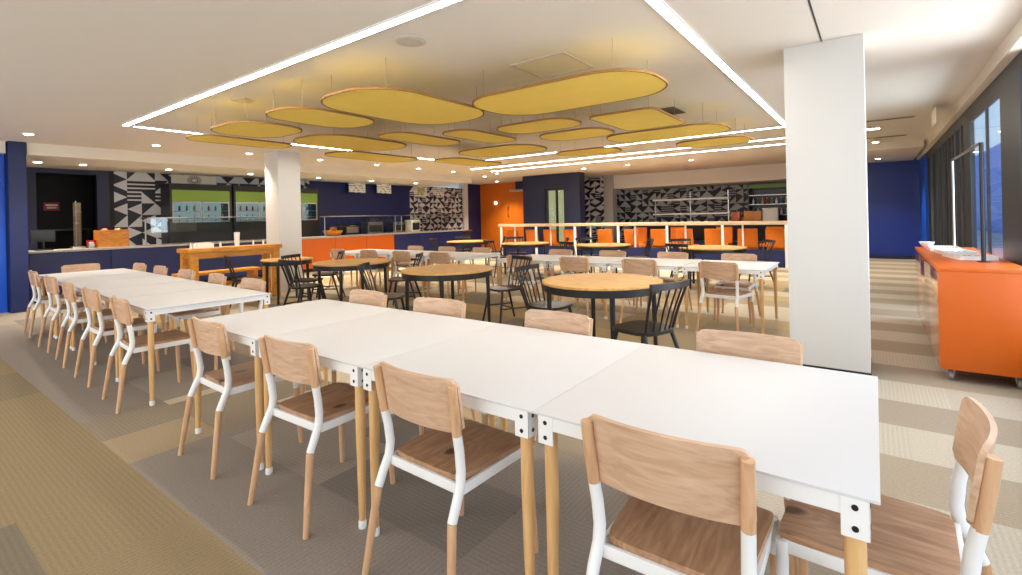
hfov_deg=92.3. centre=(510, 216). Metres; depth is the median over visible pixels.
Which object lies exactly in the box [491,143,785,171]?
light strip
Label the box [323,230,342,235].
fruit bowl
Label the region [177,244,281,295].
table
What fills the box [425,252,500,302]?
dining table
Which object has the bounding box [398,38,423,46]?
speaker grille
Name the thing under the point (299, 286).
spindle chair
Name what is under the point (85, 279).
dining table
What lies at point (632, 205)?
wall
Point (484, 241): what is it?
spindle chair
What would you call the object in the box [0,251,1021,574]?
floor
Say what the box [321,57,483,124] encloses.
ceiling panel
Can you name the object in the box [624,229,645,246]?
tub chair
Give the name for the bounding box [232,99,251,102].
speaker grille
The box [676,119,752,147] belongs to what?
ceiling panel
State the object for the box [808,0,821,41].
trim
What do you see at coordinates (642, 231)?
tub chair
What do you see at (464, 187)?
post
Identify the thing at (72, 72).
ceiling
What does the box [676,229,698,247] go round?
tub chair
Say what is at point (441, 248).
dining chair
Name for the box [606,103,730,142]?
ceiling panel
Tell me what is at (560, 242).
spindle chair
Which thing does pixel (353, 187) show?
menu board
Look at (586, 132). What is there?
ceiling panel
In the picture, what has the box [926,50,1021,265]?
wall frame
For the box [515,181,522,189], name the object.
trim
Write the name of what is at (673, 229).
tub chair
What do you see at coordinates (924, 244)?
bowl
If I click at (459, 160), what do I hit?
ceiling panel
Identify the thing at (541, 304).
spindle chair
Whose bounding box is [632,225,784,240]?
countertop
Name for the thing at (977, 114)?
window
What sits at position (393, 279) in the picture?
spindle chair
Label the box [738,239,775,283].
spindle chair
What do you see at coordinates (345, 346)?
dining table
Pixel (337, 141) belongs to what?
ceiling panel
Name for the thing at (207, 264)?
counter
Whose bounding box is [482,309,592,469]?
dining chair
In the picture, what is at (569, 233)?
tub chair
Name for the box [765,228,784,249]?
tub chair
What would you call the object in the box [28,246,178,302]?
counter
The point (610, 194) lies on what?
column
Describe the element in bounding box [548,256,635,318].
dining table
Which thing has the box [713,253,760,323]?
dining chair
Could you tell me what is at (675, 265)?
dining table
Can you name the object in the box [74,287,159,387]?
dining chair
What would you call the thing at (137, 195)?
wall
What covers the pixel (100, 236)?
crate
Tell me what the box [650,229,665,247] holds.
tub chair
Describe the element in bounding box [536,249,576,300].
dining chair
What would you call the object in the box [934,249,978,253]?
tray
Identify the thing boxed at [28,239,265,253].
countertop
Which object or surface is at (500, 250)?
spindle chair
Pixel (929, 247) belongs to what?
tray
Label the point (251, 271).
bench
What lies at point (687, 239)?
spindle chair
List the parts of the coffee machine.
panel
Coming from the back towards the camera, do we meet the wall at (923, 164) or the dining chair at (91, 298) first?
the wall at (923, 164)
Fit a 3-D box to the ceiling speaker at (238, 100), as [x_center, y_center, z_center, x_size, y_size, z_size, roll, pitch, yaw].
[-3.102,-1.343,5.668,0.240,0.015,0.240,-1,0,36]
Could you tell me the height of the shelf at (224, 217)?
0.025 m
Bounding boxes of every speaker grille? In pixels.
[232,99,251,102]
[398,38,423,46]
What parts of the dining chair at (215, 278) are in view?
leg, seat, frame, backrest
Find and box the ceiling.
[0,0,1021,187]
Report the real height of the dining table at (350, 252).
0.740 m
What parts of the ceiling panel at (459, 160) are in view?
edge trim, panel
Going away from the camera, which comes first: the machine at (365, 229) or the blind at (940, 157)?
the blind at (940, 157)
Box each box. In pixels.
[192,242,213,248]
[731,212,740,220]
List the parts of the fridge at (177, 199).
door, door frame, panel, door, door frame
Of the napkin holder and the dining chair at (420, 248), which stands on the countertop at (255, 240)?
the napkin holder
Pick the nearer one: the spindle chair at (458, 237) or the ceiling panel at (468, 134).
the ceiling panel at (468, 134)
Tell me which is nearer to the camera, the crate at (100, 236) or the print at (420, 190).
the crate at (100, 236)
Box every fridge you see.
[160,183,232,243]
[231,185,265,239]
[300,188,319,236]
[747,182,786,220]
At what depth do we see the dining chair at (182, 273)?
6.05 m
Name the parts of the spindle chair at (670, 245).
crest rail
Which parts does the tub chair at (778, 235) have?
seat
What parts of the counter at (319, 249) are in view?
panel, panel, panel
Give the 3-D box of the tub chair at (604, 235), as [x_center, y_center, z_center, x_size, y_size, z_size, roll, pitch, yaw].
[2.990,0.843,15.190,0.480,0.945,0.565,-1,0,34]
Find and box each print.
[187,176,201,183]
[417,187,423,194]
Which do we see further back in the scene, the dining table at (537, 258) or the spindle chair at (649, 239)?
the spindle chair at (649, 239)
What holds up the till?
on the countertop at (255, 240)
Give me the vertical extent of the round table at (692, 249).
0.740 m
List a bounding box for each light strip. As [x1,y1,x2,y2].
[121,0,462,125]
[132,125,433,159]
[470,127,879,169]
[486,126,784,159]
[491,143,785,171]
[644,0,784,125]
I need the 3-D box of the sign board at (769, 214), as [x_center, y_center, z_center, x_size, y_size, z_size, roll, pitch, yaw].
[8.112,-0.064,15.333,0.440,0.440,0.260,-1,0,36]
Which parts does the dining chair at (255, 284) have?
leg, frame, backrest, post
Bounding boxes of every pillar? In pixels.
[4,141,29,312]
[94,170,109,229]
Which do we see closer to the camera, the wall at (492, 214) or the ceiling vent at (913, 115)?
the ceiling vent at (913, 115)
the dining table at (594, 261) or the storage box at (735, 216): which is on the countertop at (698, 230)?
the storage box at (735, 216)
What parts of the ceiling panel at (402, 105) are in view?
edge trim, panel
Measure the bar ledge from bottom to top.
1.140 m
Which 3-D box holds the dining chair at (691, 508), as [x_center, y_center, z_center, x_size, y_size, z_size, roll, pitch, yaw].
[0.501,0.957,1.411,0.493,0.828,0.539,-1,0,35]
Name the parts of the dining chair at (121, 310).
leg, post, leg, backrest, post, frame, seat, leg, leg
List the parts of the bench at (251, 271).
seat, leg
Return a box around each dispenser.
[70,201,85,248]
[405,220,419,231]
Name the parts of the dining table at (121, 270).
leg, leg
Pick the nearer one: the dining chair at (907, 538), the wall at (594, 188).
the dining chair at (907, 538)
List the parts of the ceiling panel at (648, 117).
edge trim, panel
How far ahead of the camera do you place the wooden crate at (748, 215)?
15.53 m
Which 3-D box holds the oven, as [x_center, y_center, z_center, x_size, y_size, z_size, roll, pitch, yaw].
[-3.960,0.370,16.993,0.406,0.400,0.550,-1,0,36]
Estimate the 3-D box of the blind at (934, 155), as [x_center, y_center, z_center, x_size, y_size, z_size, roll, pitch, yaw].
[8.699,-0.132,10.008,0.040,2.370,1.140,-1,0,36]
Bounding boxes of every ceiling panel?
[186,118,291,147]
[211,107,301,137]
[266,100,374,127]
[293,124,405,150]
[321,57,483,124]
[324,146,417,161]
[378,119,460,145]
[434,149,501,165]
[442,127,516,142]
[458,144,546,156]
[472,38,667,115]
[496,117,581,133]
[539,107,614,140]
[556,147,621,155]
[589,96,684,130]
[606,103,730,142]
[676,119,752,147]
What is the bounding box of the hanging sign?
[931,105,935,126]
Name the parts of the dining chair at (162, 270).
backrest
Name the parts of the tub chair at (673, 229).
backrest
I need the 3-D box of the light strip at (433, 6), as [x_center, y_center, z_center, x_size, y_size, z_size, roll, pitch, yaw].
[-2.480,-1.357,4.723,7.348,0.014,0.092,-1,0,36]
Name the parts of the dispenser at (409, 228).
panel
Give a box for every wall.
[0,154,7,312]
[36,171,481,250]
[480,182,522,249]
[523,172,585,243]
[585,176,603,242]
[617,184,747,239]
[867,157,920,258]
[916,18,1021,159]
[919,154,928,246]
[975,143,1002,233]
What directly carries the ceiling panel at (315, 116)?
hanging from the ceiling
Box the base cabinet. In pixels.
[915,247,1021,388]
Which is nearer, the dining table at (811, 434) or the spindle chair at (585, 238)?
the dining table at (811, 434)
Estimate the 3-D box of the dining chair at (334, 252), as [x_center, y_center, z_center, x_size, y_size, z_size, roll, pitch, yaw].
[-3.329,1.044,9.931,0.493,0.828,0.539,-1,0,38]
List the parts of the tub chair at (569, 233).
backrest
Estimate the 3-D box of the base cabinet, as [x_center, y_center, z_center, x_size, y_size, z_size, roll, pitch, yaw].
[4.424,0.830,4.837,0.534,0.899,2.684,-1,0,36]
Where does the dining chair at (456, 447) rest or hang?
on the floor
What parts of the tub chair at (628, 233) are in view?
backrest, seat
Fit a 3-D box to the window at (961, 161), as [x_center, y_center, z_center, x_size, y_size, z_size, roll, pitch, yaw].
[6.438,-0.076,6.986,0.080,2.380,0.590,-1,0,36]
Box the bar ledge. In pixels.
[498,221,787,267]
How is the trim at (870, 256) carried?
attached to the wall at (893, 187)
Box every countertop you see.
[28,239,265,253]
[302,230,463,238]
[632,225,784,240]
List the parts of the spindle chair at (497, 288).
leg, leg, seat, leg, crest rail, leg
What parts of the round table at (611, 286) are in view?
leg, leg, leg, leg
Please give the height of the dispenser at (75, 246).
0.950 m
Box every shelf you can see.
[40,228,95,230]
[140,216,265,218]
[320,215,399,216]
[400,214,460,215]
[653,190,730,221]
[749,194,786,214]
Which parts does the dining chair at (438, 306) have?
leg, backrest, post, leg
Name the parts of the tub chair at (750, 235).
seat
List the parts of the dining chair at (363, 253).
backrest, frame, leg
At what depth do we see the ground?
18.11 m
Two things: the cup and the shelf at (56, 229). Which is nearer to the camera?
the cup
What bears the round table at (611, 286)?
on the floor
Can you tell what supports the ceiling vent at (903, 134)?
in the ceiling
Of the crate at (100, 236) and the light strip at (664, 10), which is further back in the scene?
the crate at (100, 236)
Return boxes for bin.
[86,240,95,247]
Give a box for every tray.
[927,245,961,250]
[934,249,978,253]
[942,253,998,260]
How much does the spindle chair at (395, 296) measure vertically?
0.856 m
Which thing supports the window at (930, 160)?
in the wall at (923, 164)
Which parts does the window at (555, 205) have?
pane, pane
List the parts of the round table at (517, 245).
leg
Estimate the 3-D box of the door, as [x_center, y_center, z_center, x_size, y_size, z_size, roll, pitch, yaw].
[0.159,0.227,19.961,1.100,2.300,0.126,-1,0,36]
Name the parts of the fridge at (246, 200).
door, door frame, panel, door frame, door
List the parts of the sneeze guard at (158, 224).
post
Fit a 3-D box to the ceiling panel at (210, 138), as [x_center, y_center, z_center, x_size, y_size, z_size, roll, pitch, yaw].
[-3.745,-1.185,6.837,0.590,0.299,1.330,-1,0,36]
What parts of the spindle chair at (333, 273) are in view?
seat, leg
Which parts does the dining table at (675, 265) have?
leg, leg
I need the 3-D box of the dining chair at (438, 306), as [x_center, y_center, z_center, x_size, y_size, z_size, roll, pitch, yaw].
[-0.586,0.982,3.237,0.493,0.828,0.539,-1,0,31]
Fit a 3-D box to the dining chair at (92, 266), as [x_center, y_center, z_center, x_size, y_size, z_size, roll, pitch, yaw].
[-6.217,1.109,7.160,0.539,0.828,0.493,-1,0,39]
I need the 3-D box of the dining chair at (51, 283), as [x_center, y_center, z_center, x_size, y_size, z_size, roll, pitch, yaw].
[-5.138,1.085,5.755,0.493,0.828,0.539,-1,0,37]
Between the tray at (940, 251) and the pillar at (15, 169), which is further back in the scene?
the pillar at (15, 169)
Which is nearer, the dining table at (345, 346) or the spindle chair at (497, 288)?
the dining table at (345, 346)
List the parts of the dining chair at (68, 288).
leg, post, leg, backrest, post, frame, seat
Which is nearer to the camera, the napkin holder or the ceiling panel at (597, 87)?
the ceiling panel at (597, 87)
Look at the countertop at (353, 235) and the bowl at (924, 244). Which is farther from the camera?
the countertop at (353, 235)
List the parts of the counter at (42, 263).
panel, panel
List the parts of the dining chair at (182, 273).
leg, backrest, leg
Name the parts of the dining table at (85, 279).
leg, leg, leg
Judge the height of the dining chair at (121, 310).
0.828 m
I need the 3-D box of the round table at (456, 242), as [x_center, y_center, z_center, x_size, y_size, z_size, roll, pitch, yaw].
[-1.205,1.038,13.722,1.170,0.740,1.170,-1,0,25]
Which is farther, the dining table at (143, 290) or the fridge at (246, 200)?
the fridge at (246, 200)
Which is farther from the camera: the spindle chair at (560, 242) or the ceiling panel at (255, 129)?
the spindle chair at (560, 242)
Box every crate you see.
[93,229,128,247]
[743,211,762,220]
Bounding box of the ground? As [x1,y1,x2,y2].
[977,229,1002,258]
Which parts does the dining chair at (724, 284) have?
leg, seat, frame, backrest, leg, leg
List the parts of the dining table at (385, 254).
leg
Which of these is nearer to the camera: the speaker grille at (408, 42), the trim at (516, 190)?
the speaker grille at (408, 42)
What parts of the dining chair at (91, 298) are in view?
leg, post, leg, backrest, post, frame, seat, leg, leg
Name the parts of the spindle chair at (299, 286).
crest rail, leg, leg, seat, leg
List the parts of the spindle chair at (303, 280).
crest rail, seat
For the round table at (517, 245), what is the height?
0.740 m
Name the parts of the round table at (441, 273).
leg, leg, leg, leg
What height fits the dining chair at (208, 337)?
0.828 m
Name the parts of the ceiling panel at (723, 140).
panel, edge trim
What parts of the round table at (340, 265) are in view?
leg, leg, leg, leg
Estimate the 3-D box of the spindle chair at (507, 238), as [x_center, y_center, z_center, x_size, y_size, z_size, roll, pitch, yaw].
[0.162,0.953,12.794,0.475,0.856,0.544,-1,0,-14]
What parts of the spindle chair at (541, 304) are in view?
crest rail, seat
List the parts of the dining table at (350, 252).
leg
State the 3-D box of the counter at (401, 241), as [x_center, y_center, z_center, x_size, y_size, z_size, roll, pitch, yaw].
[-2.975,0.993,17.208,0.570,0.910,3.294,-1,0,36]
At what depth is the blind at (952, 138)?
7.78 m
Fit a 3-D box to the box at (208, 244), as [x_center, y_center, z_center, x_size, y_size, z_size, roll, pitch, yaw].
[-5.245,0.484,8.366,0.140,0.090,0.280,-1,0,36]
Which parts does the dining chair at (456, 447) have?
leg, post, backrest, frame, leg, post, seat, leg, leg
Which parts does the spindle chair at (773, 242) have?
crest rail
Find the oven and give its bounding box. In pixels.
[386,222,405,232]
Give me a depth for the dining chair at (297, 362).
2.36 m
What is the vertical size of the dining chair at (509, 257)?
0.828 m
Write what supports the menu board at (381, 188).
attached to the wall at (137, 195)
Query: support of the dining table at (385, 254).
on the floor
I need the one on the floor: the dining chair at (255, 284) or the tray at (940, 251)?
the dining chair at (255, 284)
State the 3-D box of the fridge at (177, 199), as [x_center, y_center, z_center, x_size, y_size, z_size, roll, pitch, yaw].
[-7.657,0.384,12.015,0.545,2.340,1.360,-1,0,36]
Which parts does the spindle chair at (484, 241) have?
crest rail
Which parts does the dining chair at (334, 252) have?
backrest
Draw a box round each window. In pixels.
[546,187,564,245]
[927,155,934,244]
[932,150,940,244]
[939,144,946,245]
[944,138,952,245]
[951,131,960,246]
[959,125,964,246]
[969,105,988,252]
[985,92,999,253]
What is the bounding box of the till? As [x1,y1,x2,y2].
[30,230,54,250]
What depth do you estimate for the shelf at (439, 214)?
17.28 m
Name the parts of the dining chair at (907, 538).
leg, seat, frame, backrest, leg, post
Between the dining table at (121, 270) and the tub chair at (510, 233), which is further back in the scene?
the tub chair at (510, 233)
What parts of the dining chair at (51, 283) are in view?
leg, post, leg, backrest, post, frame, seat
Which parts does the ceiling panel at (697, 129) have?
panel, edge trim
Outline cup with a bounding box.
[234,232,239,245]
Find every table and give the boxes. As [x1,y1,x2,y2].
[39,268,141,337]
[54,272,164,348]
[71,275,189,357]
[91,280,224,381]
[118,286,270,405]
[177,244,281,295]
[193,299,396,469]
[257,309,498,529]
[260,257,312,304]
[312,258,389,307]
[330,249,394,288]
[357,250,425,292]
[360,323,644,574]
[389,251,460,296]
[400,264,492,321]
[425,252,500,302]
[447,240,486,264]
[497,254,578,299]
[501,242,548,274]
[533,344,880,574]
[542,273,662,345]
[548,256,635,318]
[576,243,630,272]
[609,258,700,327]
[679,245,746,289]
[681,260,779,333]
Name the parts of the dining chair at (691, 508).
post, backrest, frame, seat, post, leg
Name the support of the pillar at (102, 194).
attached to the wall at (137, 195)
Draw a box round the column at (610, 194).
[603,176,617,242]
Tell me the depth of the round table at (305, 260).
8.38 m
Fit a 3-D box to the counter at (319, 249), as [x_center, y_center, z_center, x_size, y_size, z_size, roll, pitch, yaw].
[-4.908,1.037,14.595,0.570,0.910,3.194,-1,0,36]
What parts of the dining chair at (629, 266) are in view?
leg, post, leg, backrest, post, leg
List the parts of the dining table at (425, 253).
leg, leg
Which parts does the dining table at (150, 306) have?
leg, leg, leg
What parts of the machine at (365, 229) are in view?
panel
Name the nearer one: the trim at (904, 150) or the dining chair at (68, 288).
the dining chair at (68, 288)
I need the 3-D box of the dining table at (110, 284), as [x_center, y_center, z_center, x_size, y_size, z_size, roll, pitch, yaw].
[-4.290,1.108,5.561,0.934,0.740,0.930,-1,0,39]
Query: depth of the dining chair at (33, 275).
6.31 m
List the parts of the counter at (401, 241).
panel, panel, panel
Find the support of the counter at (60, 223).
on the floor
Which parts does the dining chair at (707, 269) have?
leg, post, leg, backrest, frame, seat, post, leg, leg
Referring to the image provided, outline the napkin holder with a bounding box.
[88,242,94,247]
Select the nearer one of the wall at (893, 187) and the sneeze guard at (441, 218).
the wall at (893, 187)
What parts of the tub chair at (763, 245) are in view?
backrest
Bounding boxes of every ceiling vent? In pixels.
[661,107,685,114]
[866,115,915,121]
[866,134,907,138]
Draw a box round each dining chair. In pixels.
[23,270,83,337]
[38,275,107,352]
[55,280,128,367]
[59,263,105,321]
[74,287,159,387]
[97,263,146,322]
[102,295,193,413]
[138,269,199,335]
[153,265,174,327]
[165,273,234,353]
[178,316,302,479]
[214,278,265,369]
[247,334,394,539]
[301,289,386,418]
[328,249,364,288]
[358,250,394,290]
[362,361,538,574]
[390,251,429,294]
[393,246,426,286]
[413,297,476,435]
[424,246,457,291]
[427,252,467,298]
[458,247,494,295]
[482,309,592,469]
[504,255,543,310]
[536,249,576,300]
[558,256,604,316]
[581,413,779,574]
[599,250,629,304]
[619,259,669,322]
[647,252,692,316]
[695,261,755,332]
[696,329,802,574]
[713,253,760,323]
[776,396,1003,574]
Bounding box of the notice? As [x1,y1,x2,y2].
[44,202,58,210]
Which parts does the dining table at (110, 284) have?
leg, leg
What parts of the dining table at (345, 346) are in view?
leg, leg, leg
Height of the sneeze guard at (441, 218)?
0.575 m
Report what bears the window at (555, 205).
in the wall at (534, 187)
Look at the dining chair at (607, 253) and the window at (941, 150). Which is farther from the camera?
the window at (941, 150)
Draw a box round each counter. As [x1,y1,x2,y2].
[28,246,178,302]
[37,217,95,239]
[179,241,266,281]
[302,234,393,272]
[394,231,463,260]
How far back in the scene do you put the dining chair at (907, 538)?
1.36 m
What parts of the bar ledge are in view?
post, post, post, post, post, post, kick panel, post, post, post, post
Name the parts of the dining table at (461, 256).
leg, leg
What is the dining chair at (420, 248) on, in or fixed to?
on the floor
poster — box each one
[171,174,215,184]
[414,186,426,195]
[433,187,443,195]
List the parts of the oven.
panel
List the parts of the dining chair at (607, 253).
backrest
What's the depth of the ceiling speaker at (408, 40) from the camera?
3.88 m
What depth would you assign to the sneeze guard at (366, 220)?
14.67 m
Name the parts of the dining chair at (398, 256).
frame, backrest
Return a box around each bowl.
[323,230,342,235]
[919,241,934,247]
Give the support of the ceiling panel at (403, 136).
hanging from the ceiling
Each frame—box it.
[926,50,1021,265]
[951,141,990,261]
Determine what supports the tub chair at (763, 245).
on the floor
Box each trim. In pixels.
[0,140,5,153]
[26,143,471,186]
[509,189,522,191]
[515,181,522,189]
[614,163,785,189]
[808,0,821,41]
[867,140,923,162]
[869,255,914,258]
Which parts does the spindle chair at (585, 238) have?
crest rail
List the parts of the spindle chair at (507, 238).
crest rail, seat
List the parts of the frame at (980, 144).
post, post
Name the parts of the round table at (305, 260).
leg, leg, leg, leg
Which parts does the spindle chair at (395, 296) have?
crest rail, seat, leg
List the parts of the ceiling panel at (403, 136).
panel, edge trim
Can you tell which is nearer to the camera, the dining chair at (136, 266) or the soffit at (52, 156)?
the dining chair at (136, 266)
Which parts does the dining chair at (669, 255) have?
seat, backrest, leg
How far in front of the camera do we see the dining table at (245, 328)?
3.23 m
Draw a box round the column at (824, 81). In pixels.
[783,33,870,372]
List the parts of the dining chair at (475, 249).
backrest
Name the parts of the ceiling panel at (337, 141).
panel, edge trim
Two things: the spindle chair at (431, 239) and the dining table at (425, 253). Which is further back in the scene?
the spindle chair at (431, 239)
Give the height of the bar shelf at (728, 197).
1.060 m
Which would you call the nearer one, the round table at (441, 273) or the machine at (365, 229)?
the round table at (441, 273)
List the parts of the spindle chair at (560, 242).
crest rail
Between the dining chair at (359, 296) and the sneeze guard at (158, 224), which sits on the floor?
the dining chair at (359, 296)
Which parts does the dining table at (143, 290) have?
leg, leg, leg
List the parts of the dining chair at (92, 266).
leg, backrest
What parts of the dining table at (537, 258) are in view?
leg, leg, leg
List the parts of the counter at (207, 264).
panel, panel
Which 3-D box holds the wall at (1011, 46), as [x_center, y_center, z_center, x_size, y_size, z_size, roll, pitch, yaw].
[6.748,-1.504,7.423,0.230,0.140,14.000,-1,0,36]
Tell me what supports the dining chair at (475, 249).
on the floor
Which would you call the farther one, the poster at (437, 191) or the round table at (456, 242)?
the poster at (437, 191)
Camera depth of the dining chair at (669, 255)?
6.98 m
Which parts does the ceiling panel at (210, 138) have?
panel, edge trim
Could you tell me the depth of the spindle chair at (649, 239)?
10.67 m
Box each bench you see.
[171,266,261,284]
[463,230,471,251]
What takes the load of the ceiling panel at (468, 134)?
hanging from the ceiling
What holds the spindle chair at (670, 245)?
on the floor
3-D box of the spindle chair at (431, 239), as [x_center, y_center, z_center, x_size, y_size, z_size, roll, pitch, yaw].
[-1.878,0.999,13.278,0.544,0.856,0.475,-1,0,-33]
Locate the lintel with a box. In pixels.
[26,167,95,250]
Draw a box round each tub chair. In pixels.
[507,229,518,241]
[526,230,538,241]
[543,229,563,245]
[563,229,582,245]
[597,229,612,242]
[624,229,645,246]
[633,227,646,247]
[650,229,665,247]
[669,227,684,247]
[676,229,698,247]
[704,229,720,244]
[716,227,732,244]
[738,229,757,249]
[760,227,783,248]
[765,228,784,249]
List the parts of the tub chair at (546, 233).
backrest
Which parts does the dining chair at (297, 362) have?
leg, post, backrest, leg, post, frame, seat, leg, leg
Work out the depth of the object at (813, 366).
4.10 m
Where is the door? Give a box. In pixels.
[504,194,523,242]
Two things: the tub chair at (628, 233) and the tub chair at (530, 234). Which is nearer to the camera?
the tub chair at (628, 233)
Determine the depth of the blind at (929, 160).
11.09 m
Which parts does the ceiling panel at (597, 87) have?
panel, edge trim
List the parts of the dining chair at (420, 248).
seat, frame, backrest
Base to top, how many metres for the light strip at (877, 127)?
0.014 m
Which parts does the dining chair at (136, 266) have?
backrest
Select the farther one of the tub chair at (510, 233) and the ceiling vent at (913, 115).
the tub chair at (510, 233)
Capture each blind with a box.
[927,158,931,241]
[932,153,936,244]
[939,148,942,244]
[944,143,949,245]
[951,135,956,245]
[959,130,962,246]
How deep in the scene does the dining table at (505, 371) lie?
2.13 m
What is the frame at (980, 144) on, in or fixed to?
on the base cabinet
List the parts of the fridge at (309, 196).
panel, door, door frame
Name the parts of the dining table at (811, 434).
leg, leg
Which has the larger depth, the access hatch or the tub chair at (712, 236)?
the tub chair at (712, 236)
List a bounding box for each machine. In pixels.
[339,227,358,234]
[361,226,382,233]
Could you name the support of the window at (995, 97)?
in the wall at (1011, 46)
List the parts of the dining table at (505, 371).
leg, leg, leg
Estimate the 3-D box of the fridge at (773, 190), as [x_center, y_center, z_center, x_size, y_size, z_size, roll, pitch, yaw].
[8.511,0.037,16.121,1.240,2.300,0.540,-1,0,36]
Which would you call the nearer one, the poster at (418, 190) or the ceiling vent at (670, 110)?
the ceiling vent at (670, 110)
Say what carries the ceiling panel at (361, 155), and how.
hanging from the ceiling
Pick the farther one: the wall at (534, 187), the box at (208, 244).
the wall at (534, 187)
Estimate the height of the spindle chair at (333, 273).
0.856 m
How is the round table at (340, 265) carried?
on the floor
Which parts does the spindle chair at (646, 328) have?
leg, seat, leg, crest rail, leg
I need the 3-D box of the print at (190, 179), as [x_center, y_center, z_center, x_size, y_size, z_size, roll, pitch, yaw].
[-7.877,-0.911,12.219,0.002,0.234,0.318,-1,0,36]
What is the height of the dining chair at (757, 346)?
0.828 m
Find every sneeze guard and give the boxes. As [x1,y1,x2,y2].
[140,216,265,244]
[320,215,399,235]
[400,214,460,232]
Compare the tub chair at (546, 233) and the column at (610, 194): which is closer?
the tub chair at (546, 233)
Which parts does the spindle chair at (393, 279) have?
leg, seat, leg, leg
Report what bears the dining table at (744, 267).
on the floor
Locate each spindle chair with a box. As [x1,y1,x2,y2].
[224,255,260,307]
[278,259,324,305]
[281,254,325,300]
[311,250,345,300]
[357,262,405,309]
[386,252,422,307]
[430,238,452,264]
[455,235,471,263]
[482,255,531,323]
[483,240,512,277]
[487,236,505,263]
[506,237,528,269]
[514,264,572,326]
[547,237,568,270]
[558,241,590,273]
[575,237,602,272]
[612,279,689,348]
[628,238,653,276]
[665,243,705,290]
[670,238,705,281]
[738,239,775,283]
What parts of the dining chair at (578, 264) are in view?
post, backrest, leg, post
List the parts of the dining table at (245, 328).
leg, leg, leg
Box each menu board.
[349,182,364,192]
[377,184,390,193]
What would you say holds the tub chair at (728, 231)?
on the floor
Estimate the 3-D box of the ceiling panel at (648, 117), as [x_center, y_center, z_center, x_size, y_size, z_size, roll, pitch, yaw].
[1.539,-1.305,5.918,0.800,0.299,1.220,-1,0,36]
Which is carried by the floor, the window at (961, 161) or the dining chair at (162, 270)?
the dining chair at (162, 270)
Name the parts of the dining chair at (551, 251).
seat, frame, backrest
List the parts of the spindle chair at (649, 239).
seat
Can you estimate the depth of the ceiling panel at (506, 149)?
8.26 m
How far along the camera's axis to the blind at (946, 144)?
8.57 m
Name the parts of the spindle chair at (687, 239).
crest rail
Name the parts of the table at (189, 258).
leg, leg, leg, leg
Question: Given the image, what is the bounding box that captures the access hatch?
[510,51,594,78]
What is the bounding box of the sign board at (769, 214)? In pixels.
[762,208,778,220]
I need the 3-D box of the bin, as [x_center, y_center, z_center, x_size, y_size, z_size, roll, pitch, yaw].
[-8.409,0.543,9.838,0.148,0.155,0.128,-1,0,36]
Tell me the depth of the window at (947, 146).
8.01 m
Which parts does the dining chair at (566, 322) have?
leg, backrest, post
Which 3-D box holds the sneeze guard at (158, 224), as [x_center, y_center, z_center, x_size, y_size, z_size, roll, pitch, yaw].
[-6.838,0.288,11.750,0.420,0.595,3.250,-1,0,36]
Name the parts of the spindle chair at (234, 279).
seat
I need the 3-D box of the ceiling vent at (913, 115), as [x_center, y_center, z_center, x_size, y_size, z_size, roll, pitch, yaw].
[5.974,-1.550,7.783,0.680,0.012,0.140,-1,0,36]
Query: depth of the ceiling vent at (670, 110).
6.75 m
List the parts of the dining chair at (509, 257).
leg, backrest, frame, seat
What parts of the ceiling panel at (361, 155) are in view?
edge trim, panel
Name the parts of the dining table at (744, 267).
leg, leg, leg, leg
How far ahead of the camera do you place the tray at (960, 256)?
4.46 m
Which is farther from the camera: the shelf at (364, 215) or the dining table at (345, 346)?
the shelf at (364, 215)
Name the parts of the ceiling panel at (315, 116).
panel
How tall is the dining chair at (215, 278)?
0.828 m
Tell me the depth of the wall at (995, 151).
25.48 m
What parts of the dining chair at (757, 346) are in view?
backrest, leg, post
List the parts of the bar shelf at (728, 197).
shelf, shelf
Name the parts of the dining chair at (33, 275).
leg, leg, backrest, post, frame, seat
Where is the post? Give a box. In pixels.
[458,184,468,251]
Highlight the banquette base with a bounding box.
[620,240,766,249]
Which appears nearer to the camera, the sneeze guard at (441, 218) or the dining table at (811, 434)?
the dining table at (811, 434)
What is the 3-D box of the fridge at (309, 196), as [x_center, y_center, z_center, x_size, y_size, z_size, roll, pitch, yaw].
[-6.111,0.349,14.105,0.545,2.340,1.000,-1,0,36]
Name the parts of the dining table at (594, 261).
leg, leg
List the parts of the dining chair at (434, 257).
backrest, leg, leg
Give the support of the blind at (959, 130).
attached to the window at (955, 139)
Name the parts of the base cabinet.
door, door, panel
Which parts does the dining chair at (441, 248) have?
backrest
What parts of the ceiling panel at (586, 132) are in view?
edge trim, panel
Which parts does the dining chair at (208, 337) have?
leg, post, backrest, leg, post, seat, frame, leg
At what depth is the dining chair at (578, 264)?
6.57 m
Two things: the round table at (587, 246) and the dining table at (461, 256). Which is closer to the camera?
the dining table at (461, 256)
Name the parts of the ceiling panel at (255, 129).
panel, edge trim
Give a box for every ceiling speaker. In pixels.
[230,98,253,102]
[396,35,425,46]
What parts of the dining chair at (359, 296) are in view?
leg, leg, backrest, post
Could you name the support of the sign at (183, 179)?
attached to the wall at (137, 195)
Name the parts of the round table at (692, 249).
leg, leg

